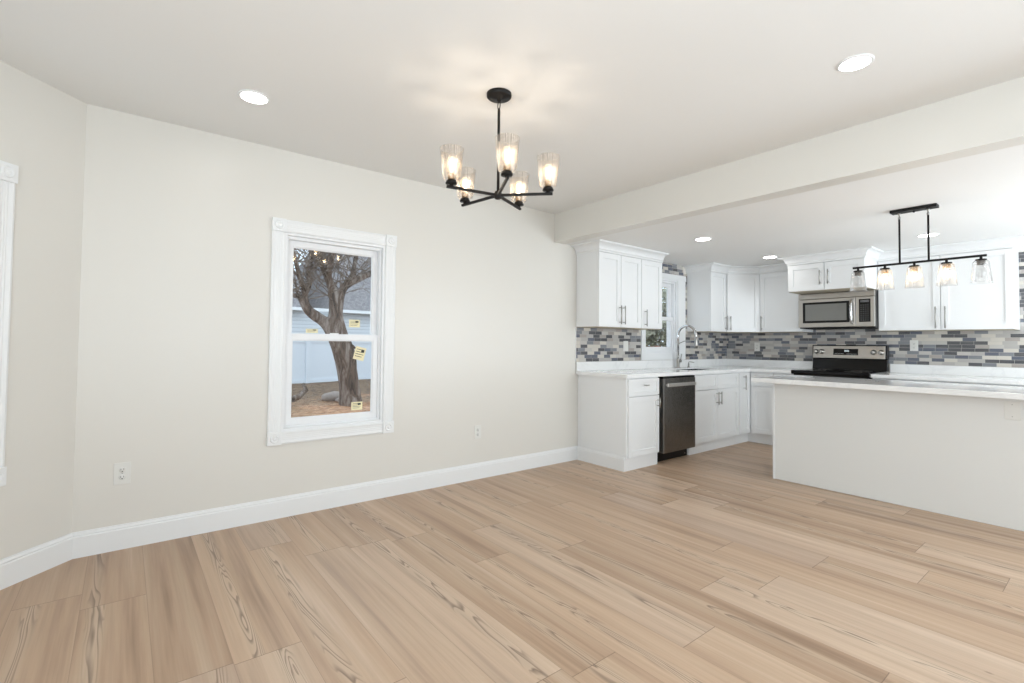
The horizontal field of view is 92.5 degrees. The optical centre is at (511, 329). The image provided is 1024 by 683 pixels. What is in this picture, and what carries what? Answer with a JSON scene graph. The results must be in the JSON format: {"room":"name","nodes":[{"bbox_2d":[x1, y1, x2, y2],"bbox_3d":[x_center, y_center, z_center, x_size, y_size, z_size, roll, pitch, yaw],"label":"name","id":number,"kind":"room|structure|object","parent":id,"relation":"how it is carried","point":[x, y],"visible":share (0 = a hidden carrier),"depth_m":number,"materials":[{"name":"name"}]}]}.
{"room":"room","nodes":[
{"label":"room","id":0,"kind":"room"},
{"bbox_2d":[0,61,86,559],"bbox_3d":[-2.567,-0.033,1.960,0.140,2.529,1.556,0,-2,7],"label":"wall","id":1,"kind":"structure","parent":0,"point":[43,127],"depth_m":2.53,"materials":[{"name":"beige paint"}]},
{"bbox_2d":[0,160,18,486],"bbox_3d":[-2.550,-0.042,1.939,0.167,1.549,0.900,0,-2,7],"label":"window","id":2,"kind":"structure","parent":1,"relation":"in","point":[8,171],"depth_m":2.35,"materials":[{"name":"paint"}]},
{"bbox_2d":[72,104,716,532],"bbox_3d":[0.356,0.034,4.997,7.153,2.629,0.140,2,-2,-38],"label":"wall","id":3,"kind":"structure","parent":0,"point":[174,314],"depth_m":3.26,"materials":[{"name":"beige paint"}]},
{"bbox_2d":[113,462,130,484],"bbox_3d":[-2.247,0.828,2.826,0.078,0.124,0.010,2,-2,-38],"label":"power outlet","id":4,"kind":"object","parent":3,"relation":"attached to","point":[122,471],"visible":1,"depth_m":2.82,"materials":[{"name":"white plastic"}]},
{"bbox_2d":[118,474,125,479],"bbox_3d":[-2.246,0.849,2.824,0.033,0.033,0.004,2,-2,-38],"label":"socket","id":5,"kind":"object","parent":4,"relation":"attached to","point":[120,476],"depth_m":2.82,"materials":[{"name":"white plastic"}]},
{"bbox_2d":[119,467,125,472],"bbox_3d":[-2.245,0.807,2.825,0.033,0.033,0.004,2,-2,-38],"label":"socket","id":6,"kind":"object","parent":4,"relation":"attached to","point":[121,469],"depth_m":2.82,"materials":[{"name":"white plastic"}]},
{"bbox_2d":[0,446,576,589],"bbox_3d":[-1.277,1.216,3.405,0.855,0.140,5.173,-1,-2,39],"label":"baseboard","id":7,"kind":"structure","parent":3,"relation":"attached to","point":[23,565],"depth_m":3.18,"materials":[{"name":"paint"}]},
{"bbox_2d":[266,217,396,445],"bbox_3d":[-1.323,0.020,3.646,0.909,1.549,0.167,2,-2,-38],"label":"window","id":8,"kind":"structure","parent":3,"relation":"in","point":[287,235],"depth_m":3.58,"materials":[{"name":"paint"}]},
{"bbox_2d":[306,329,317,332],"bbox_3d":[-1.459,0.008,3.573,0.085,0.030,0.001,2,-2,-38],"label":"sticker","id":9,"kind":"object","parent":8,"relation":"attached to","point":[307,330],"visible":1,"depth_m":3.57,"materials":[{"name":"beige paper"}]},
{"bbox_2d":[349,320,359,326],"bbox_3d":[-1.211,-0.048,3.770,0.085,0.058,0.001,2,-2,-38],"label":"sticker","id":10,"kind":"object","parent":8,"relation":"attached to","point":[352,323],"visible":1,"depth_m":3.77,"materials":[{"name":"beige paper"}]},
{"bbox_2d":[351,402,361,409],"bbox_3d":[-1.184,0.581,3.738,0.086,0.062,0.001,2,-2,-38],"label":"sticker","id":11,"kind":"object","parent":8,"relation":"attached to","point":[354,405],"visible":1,"depth_m":3.74,"materials":[{"name":"beige paper"}]},
{"bbox_2d":[353,346,365,360],"bbox_3d":[-1.168,0.182,3.759,0.107,0.118,0.001,2,-2,-38],"label":"sticker","id":12,"kind":"object","parent":8,"relation":"attached to","point":[359,353],"visible":1,"depth_m":3.76,"materials":[{"name":"beige paper"}]},
{"bbox_2d":[474,425,480,438],"bbox_3d":[-0.304,0.909,4.361,0.072,0.118,0.010,2,-2,-38],"label":"power outlet","id":13,"kind":"object","parent":3,"relation":"attached to","point":[477,428],"visible":1,"depth_m":4.36,"materials":[{"name":"white plastic"}]},
{"bbox_2d":[576,251,640,328],"bbox_3d":[1.058,-0.401,5.246,0.690,0.762,0.349,2,-2,-38],"label":"upper cabinet","id":14,"kind":"object","parent":3,"relation":"attached to","point":[608,289],"visible":1,"depth_m":5.10,"materials":[{"name":"white paint"}]},
{"bbox_2d":[571,239,668,262],"bbox_3d":[1.194,-0.827,5.332,1.157,0.096,0.397,2,-2,-38],"label":"crown molding","id":15,"kind":"structure","parent":3,"relation":"attached to","point":[600,245],"depth_m":5.11,"materials":[{"name":"white paint"}]},
{"bbox_2d":[630,259,661,329],"bbox_3d":[1.480,-0.387,5.579,0.380,0.762,0.349,2,-2,-38],"label":"upper cabinet","id":16,"kind":"object","parent":3,"relation":"attached to","point":[651,271],"visible":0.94,"depth_m":5.48,"materials":[{"name":"white paint"}]},
{"bbox_2d":[575,262,726,361],"bbox_3d":[1.886,-0.234,6.117,3.098,1.223,0.008,2,-2,-38],"label":"tile backsplash","id":17,"kind":"structure","parent":3,"relation":"attached to","point":[591,344],"depth_m":5.68,"materials":[{"name":"tile"}]},
{"bbox_2d":[623,341,627,350],"bbox_3d":[1.311,0.189,5.643,0.082,0.118,0.010,2,-2,-38],"label":"light switch","id":18,"kind":"object","parent":17,"relation":"attached to","point":[625,343],"visible":1,"depth_m":5.63,"materials":[{"name":"white plastic"}]},
{"bbox_2d":[641,273,685,359],"bbox_3d":[1.858,-0.166,6.171,0.933,1.081,0.157,2,-2,-38],"label":"window","id":19,"kind":"structure","parent":3,"relation":"in","point":[675,285],"depth_m":6.31,"materials":[{"name":"paint"}]},
{"bbox_2d":[687,271,727,331],"bbox_3d":[2.572,-0.352,6.425,0.400,0.762,0.374,2,-2,-38],"label":"upper cabinet","id":20,"kind":"object","parent":3,"relation":"attached to","point":[706,291],"visible":1,"depth_m":6.31,"materials":[{"name":"white paint"}]},
{"bbox_2d":[704,274,761,332],"bbox_3d":[3.048,-0.341,6.641,0.625,0.762,0.627,2,-2,-38],"label":"upper cabinet","id":21,"kind":"object","parent":3,"relation":"attached to","point":[742,290],"visible":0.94,"depth_m":6.41,"materials":[{"name":"white paint"}]},
{"bbox_2d":[0,441,1023,682],"bbox_3d":[1.698,1.312,2.244,8.153,0.060,5.840,2,-2,-38],"label":"floor","id":22,"kind":"structure","parent":0,"point":[707,566],"depth_m":2.37,"materials":[{"name":"brown wood"}]},
{"bbox_2d":[578,375,660,459],"bbox_3d":[1.101,0.915,5.034,0.500,0.884,0.691,2,-2,-38],"label":"base cabinet","id":23,"kind":"object","parent":22,"relation":"on","point":[617,416],"visible":0.98,"depth_m":4.84,"materials":[{"name":"white paint"}]},
{"bbox_2d":[577,446,656,471],"bbox_3d":[1.070,1.287,5.045,0.526,0.140,0.627,2,-2,-38],"label":"baseboard","id":24,"kind":"structure","parent":23,"relation":"attached to","point":[612,461],"depth_m":4.83,"materials":[{"name":"paint"}]},
{"bbox_2d":[576,359,812,377],"bbox_3d":[2.236,0.434,5.650,3.088,0.132,1.146,2,-2,-38],"label":"countertop","id":25,"kind":"structure","parent":23,"relation":"on","point":[648,368],"depth_m":5.86,"materials":[{"name":"white stone"}]},
{"bbox_2d":[675,325,697,367],"bbox_3d":[2.182,0.206,6.091,0.103,0.540,0.302,2,-2,-38],"label":"kitchen faucet","id":26,"kind":"object","parent":25,"relation":"on","point":[678,360],"visible":1,"depth_m":6.14,"materials":[{"name":"silver metal"}]},
{"bbox_2d":[676,369,709,369],"bbox_3d":[2.197,0.601,5.924,0.698,0.225,0.408,2,-2,-38],"label":"sink","id":27,"kind":"object","parent":25,"relation":"in","point":[676,369],"visible":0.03,"depth_m":6.19,"materials":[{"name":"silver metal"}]},
{"bbox_2d":[657,375,696,461],"bbox_3d":[1.551,0.931,5.378,0.621,0.880,0.708,2,-2,-38],"label":"dishwasher","id":28,"kind":"object","parent":22,"relation":"on","point":[676,393],"visible":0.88,"depth_m":5.10,"materials":[{"name":"black metal"}]},
{"bbox_2d":[687,372,738,454],"bbox_3d":[2.181,0.950,5.887,0.990,0.884,0.691,2,-2,-38],"label":"base cabinet","id":29,"kind":"object","parent":22,"relation":"on","point":[716,395],"visible":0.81,"depth_m":5.63,"materials":[{"name":"white paint"}]},
{"bbox_2d":[735,372,750,443],"bbox_3d":[2.935,0.975,6.483,0.929,0.884,0.691,2,-2,-38],"label":"base cabinet","id":30,"kind":"object","parent":22,"relation":"on","point":[744,435],"visible":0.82,"depth_m":6.06,"materials":[{"name":"white paint"}]},
{"bbox_2d":[750,372,793,444],"bbox_3d":[3.383,0.969,6.139,0.655,0.884,0.516,2,-2,-38],"label":"base cabinet","id":31,"kind":"object","parent":22,"relation":"on","point":[761,411],"visible":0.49,"depth_m":6.03,"materials":[{"name":"white paint"}]},
{"bbox_2d":[791,345,888,378],"bbox_3d":[3.739,0.787,5.606,0.727,1.225,0.770,2,-2,-38],"label":"stove","id":32,"kind":"object","parent":22,"relation":"on","point":[848,360],"visible":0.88,"depth_m":5.69,"materials":[{"name":"black metal"}]},
{"bbox_2d":[791,369,886,376],"bbox_3d":[3.727,0.490,5.604,0.615,0.046,0.768,2,-2,-38],"label":"cooktop","id":33,"kind":"object","parent":32,"relation":"in","point":[806,372],"depth_m":5.49,"materials":[{"name":"black glass"}]},
{"bbox_2d":[772,383,1023,530],"bbox_3d":[3.357,0.906,3.748,0.640,0.872,2.350,2,-2,-38],"label":"kitchen island","id":34,"kind":"object","parent":22,"relation":"on","point":[950,455],"visible":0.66,"depth_m":3.71,"materials":[{"name":"paint"}]},
{"bbox_2d":[751,375,1023,399],"bbox_3d":[3.294,0.448,3.759,0.810,0.040,2.528,2,-2,-38],"label":"island countertop","id":35,"kind":"structure","parent":34,"relation":"on","point":[972,390],"depth_m":3.79,"materials":[{"name":"white stone"}]},
{"bbox_2d":[1004,401,1020,419],"bbox_3d":[3.340,0.540,3.272,0.008,0.122,0.076,2,-2,-38],"label":"blank plate","id":36,"kind":"object","parent":34,"relation":"attached to","point":[1012,411],"visible":1,"depth_m":3.27,"materials":[{"name":"white plastic"}]},
{"bbox_2d":[872,378,1023,386],"bbox_3d":[4.644,0.936,4.544,0.655,0.884,2.000,2,-2,-38],"label":"base cabinet","id":37,"kind":"object","parent":22,"relation":"on","point":[872,378],"visible":0.12,"depth_m":4.66,"materials":[{"name":"white paint"}]},
{"bbox_2d":[871,364,1023,384],"bbox_3d":[4.649,0.425,4.534,0.685,0.132,2.042,2,-2,-38],"label":"countertop","id":38,"kind":"structure","parent":37,"relation":"on","point":[971,374],"depth_m":4.93,"materials":[{"name":"white stone"}]},
{"bbox_2d":[0,0,1023,213],"bbox_3d":[0.373,-1.339,1.252,4.948,0.100,6.080,2,-2,-38],"label":"ceiling","id":39,"kind":"structure","parent":0,"point":[629,95],"depth_m":2.38,"materials":[{"name":"paint"}]},
{"bbox_2d":[237,89,269,104],"bbox_3d":[-1.404,-1.263,2.666,0.159,0.007,0.159,2,-2,-38],"label":"recessed light","id":40,"kind":"object","parent":39,"relation":"in","point":[251,96],"visible":1,"depth_m":2.66,"materials":[{"name":"paint"}]},
{"bbox_2d":[240,92,266,103],"bbox_3d":[-1.404,-1.262,2.666,0.130,0.001,0.130,2,-2,-38],"label":"diffuser","id":41,"kind":"object","parent":40,"relation":"attached to","point":[252,97],"depth_m":2.66,"materials":[{"name":"white plastic"}]},
{"bbox_2d":[440,87,559,209],"bbox_3d":[-0.089,-0.972,2.603,0.618,0.566,0.616,2,-2,-38],"label":"chandelier","id":42,"kind":"object","parent":39,"relation":"hanging from","point":[498,95],"visible":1,"depth_m":2.57,"materials":[{"name":"black metal"}]},
{"bbox_2d":[448,173,454,178],"bbox_3d":[-0.305,-0.769,2.466,0.034,0.035,0.034,2,-2,-38],"label":"socket","id":43,"kind":"object","parent":42,"relation":"attached to","point":[450,175],"depth_m":2.45,"materials":[{"name":"beige metal"}]},
{"bbox_2d":[462,192,467,197],"bbox_3d":[-0.266,-0.760,2.774,0.034,0.035,0.034,2,-2,-38],"label":"socket","id":44,"kind":"object","parent":42,"relation":"attached to","point":[464,194],"depth_m":2.76,"materials":[{"name":"beige metal"}]},
{"bbox_2d":[503,163,510,170],"bbox_3d":[-0.024,-0.770,2.334,0.034,0.035,0.034,2,-2,-38],"label":"socket","id":45,"kind":"object","parent":42,"relation":"attached to","point":[506,167],"depth_m":2.32,"materials":[{"name":"beige metal"}]},
{"bbox_2d":[516,196,521,200],"bbox_3d":[0.039,-0.755,2.832,0.034,0.035,0.034,2,-2,-38],"label":"socket","id":46,"kind":"object","parent":42,"relation":"attached to","point":[518,198],"depth_m":2.82,"materials":[{"name":"beige metal"}]},
{"bbox_2d":[545,180,550,185],"bbox_3d":[0.189,-0.762,2.560,0.034,0.035,0.034,2,-2,-38],"label":"socket","id":47,"kind":"object","parent":42,"relation":"attached to","point":[548,182],"depth_m":2.54,"materials":[{"name":"beige metal"}]},
{"bbox_2d":[555,77,1023,243],"bbox_3d":[2.288,-1.081,2.761,0.140,0.292,5.800,2,-2,-38],"label":"beam","id":48,"kind":"structure","parent":39,"relation":"attached to","point":[991,118],"depth_m":3.05,"materials":[{"name":"beige paint"}]},
{"bbox_2d":[836,54,874,71],"bbox_3d":[1.604,-1.244,2.291,0.149,0.007,0.149,2,-2,-38],"label":"recessed light","id":49,"kind":"object","parent":39,"relation":"in","point":[860,61],"visible":1,"depth_m":2.28,"materials":[{"name":"paint"}]},
{"bbox_2d":[840,57,870,70],"bbox_3d":[1.604,-1.243,2.291,0.122,0.001,0.122,2,-2,-38],"label":"diffuser","id":50,"kind":"object","parent":49,"relation":"attached to","point":[859,62],"depth_m":2.29,"materials":[{"name":"white plastic"}]},
{"bbox_2d":[568,144,1023,265],"bbox_3d":[3.622,-0.945,3.814,3.265,0.100,5.800,2,-2,-38],"label":"ceiling","id":51,"kind":"structure","parent":0,"point":[979,196],"depth_m":4.00,"materials":[{"name":"paint"}]},
{"bbox_2d":[694,237,711,240],"bbox_3d":[1.859,-0.881,4.773,0.166,0.007,0.166,2,-2,-38],"label":"recessed light","id":52,"kind":"object","parent":51,"relation":"in","point":[699,238],"visible":1,"depth_m":4.77,"materials":[{"name":"paint"}]},
{"bbox_2d":[696,238,709,240],"bbox_3d":[1.859,-0.880,4.773,0.136,0.001,0.136,2,-2,-38],"label":"diffuser","id":53,"kind":"object","parent":52,"relation":"attached to","point":[700,239],"depth_m":4.78,"materials":[{"name":"white plastic"}]},
{"bbox_2d":[762,256,777,258],"bbox_3d":[2.999,-0.844,5.698,0.166,0.007,0.166,2,-2,-38],"label":"recessed light","id":54,"kind":"object","parent":51,"relation":"in","point":[764,257],"visible":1,"depth_m":5.71,"materials":[{"name":"paint"}]},
{"bbox_2d":[849,203,992,291],"bbox_3d":[2.986,-0.610,3.636,0.116,0.594,0.832,2,-2,-38],"label":"linear pendant","id":55,"kind":"object","parent":51,"relation":"hanging from","point":[981,261],"visible":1,"depth_m":3.61,"materials":[{"name":"black metal"}]},
{"bbox_2d":[881,269,888,273],"bbox_3d":[2.872,-0.449,3.774,0.044,0.031,0.044,2,-2,-38],"label":"socket","id":56,"kind":"object","parent":55,"relation":"attached to","point":[883,271],"depth_m":3.76,"materials":[{"name":"beige metal"}]},
{"bbox_2d":[910,266,917,270],"bbox_3d":[2.983,-0.452,3.634,0.044,0.031,0.044,2,-2,-38],"label":"socket","id":57,"kind":"object","parent":55,"relation":"attached to","point":[913,268],"depth_m":3.62,"materials":[{"name":"beige metal"}]},
{"bbox_2d":[943,263,950,267],"bbox_3d":[3.095,-0.455,3.491,0.044,0.031,0.044,2,-2,-38],"label":"socket","id":58,"kind":"object","parent":55,"relation":"attached to","point":[945,265],"depth_m":3.47,"materials":[{"name":"beige metal"}]},
{"bbox_2d":[977,260,985,264],"bbox_3d":[3.207,-0.458,3.351,0.044,0.031,0.044,2,-2,-38],"label":"socket","id":59,"kind":"object","parent":55,"relation":"attached to","point":[979,262],"depth_m":3.33,"materials":[{"name":"grey metal"}]},
{"bbox_2d":[916,233,939,236],"bbox_3d":[3.829,-0.870,4.511,0.166,0.007,0.166,2,-2,-38],"label":"recessed light","id":60,"kind":"object","parent":51,"relation":"in","point":[931,234],"visible":0.84,"depth_m":4.51,"materials":[{"name":"paint"}]},
{"bbox_2d":[750,245,1023,372],"bbox_3d":[4.992,0.073,4.786,0.140,2.629,5.940,2,-2,-38],"label":"wall","id":61,"kind":"structure","parent":0,"point":[1022,247],"depth_m":5.18,"materials":[{"name":"beige paint"}]},
{"bbox_2d":[760,271,812,332],"bbox_3d":[3.498,-0.347,6.276,0.371,0.762,0.506,2,-2,-38],"label":"upper cabinet","id":62,"kind":"object","parent":61,"relation":"attached to","point":[778,307],"visible":0.77,"depth_m":6.22,"materials":[{"name":"white paint"}]},
{"bbox_2d":[788,258,877,294],"bbox_3d":[3.738,-0.589,5.656,0.775,0.310,0.764,2,-2,-38],"label":"upper cabinet","id":63,"kind":"object","parent":61,"relation":"attached to","point":[833,276],"visible":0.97,"depth_m":5.39,"materials":[{"name":"white paint"}]},
{"bbox_2d":[798,290,878,329],"bbox_3d":[3.837,-0.219,5.722,0.506,0.416,0.762,2,-2,-38],"label":"microwave","id":64,"kind":"object","parent":63,"relation":"attached to","point":[852,309],"visible":0.97,"depth_m":5.56,"materials":[{"name":"silver metal"}]},
{"bbox_2d":[683,235,1023,273],"bbox_3d":[3.625,-0.796,5.573,3.187,0.096,0.736,-1,-2,41],"label":"crown molding","id":65,"kind":"structure","parent":61,"relation":"attached to","point":[1016,242],"depth_m":5.25,"materials":[{"name":"white paint"}]},
{"bbox_2d":[727,252,1023,367],"bbox_3d":[4.645,-0.194,5.116,0.008,1.306,5.000,2,-2,-38],"label":"tile backsplash","id":66,"kind":"structure","parent":61,"relation":"attached to","point":[1003,348],"depth_m":5.38,"materials":[{"name":"tile"}]},
{"bbox_2d":[754,342,759,350],"bbox_3d":[3.357,0.232,6.714,0.010,0.118,0.072,2,-2,-38],"label":"power outlet","id":67,"kind":"object","parent":66,"relation":"attached to","point":[756,344],"visible":1,"depth_m":6.71,"materials":[{"name":"white plastic"}]},
{"bbox_2d":[910,340,917,350],"bbox_3d":[4.413,0.173,5.380,0.010,0.118,0.072,2,-2,-38],"label":"power outlet","id":68,"kind":"object","parent":66,"relation":"attached to","point":[913,343],"visible":1,"depth_m":5.38,"materials":[{"name":"white plastic"}]},
{"bbox_2d":[878,248,1019,331],"bbox_3d":[4.460,-0.373,5.060,0.371,0.762,1.050,2,-2,-38],"label":"upper cabinet","id":69,"kind":"object","parent":61,"relation":"attached to","point":[987,304],"visible":0.93,"depth_m":4.90,"materials":[{"name":"white paint"}]},
{"label":"outside","id":70,"kind":"structure","parent":0,"visible":0},
{"bbox_2d":[291,379,370,417],"bbox_3d":[-1.035,1.706,20.603,40.000,0.101,26.000,2,-2,-38],"label":"ground","id":71,"kind":"structure","parent":70,"point":[311,403],"depth_m":9.22,"materials":[{"name":"brown soil"}]},
{"bbox_2d":[291,383,307,401],"bbox_3d":[-3.752,1.103,8.575,0.200,0.316,0.435,0,-2,24],"label":"fallen branch","id":72,"kind":"object","parent":71,"relation":"on","point":[302,393],"visible":0.77,"depth_m":8.54,"materials":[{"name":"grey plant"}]},
{"bbox_2d":[321,391,338,400],"bbox_3d":[-3.418,1.283,9.420,0.478,0.212,0.306,2,-2,-38],"label":"stone","id":73,"kind":"object","parent":71,"relation":"on","point":[331,396],"visible":0.57,"depth_m":9.27,"materials":[{"name":"grey stone"}]},
{"bbox_2d":[292,252,370,334],"bbox_3d":[-10.669,-2.219,27.271,8.980,8.200,16.800,-1,-2,45],"label":"neighbor house","id":74,"kind":"structure","parent":71,"relation":"on","point":[356,306],"depth_m":24.60,"materials":[{"name":"white"}]},
{"bbox_2d":[292,341,370,383],"bbox_3d":[-1.223,1.044,19.252,0.167,1.340,28.960,-1,-2,38],"label":"vinyl fence","id":75,"kind":"object","parent":71,"relation":"on","point":[312,361],"visible":0.06,"depth_m":13.85,"materials":[{"name":"white plastic"}]},
{"bbox_2d":[293,248,370,406],"bbox_3d":[-3.108,-1.281,9.122,3.296,5.558,4.967,0,-2,31],"label":"tree","id":76,"kind":"object","parent":71,"relation":"on","point":[343,351],"visible":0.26,"depth_m":8.77,"materials":[{"name":"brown plant"}]},
{"bbox_2d":[646,287,666,346],"bbox_3d":[4.477,-0.061,16.296,2.494,3.507,2.562,2,-2,-38],"label":"shrub","id":77,"kind":"object","parent":71,"relation":"on","point":[661,334],"visible":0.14,"depth_m":15.66,"materials":[{"name":"green plant"}]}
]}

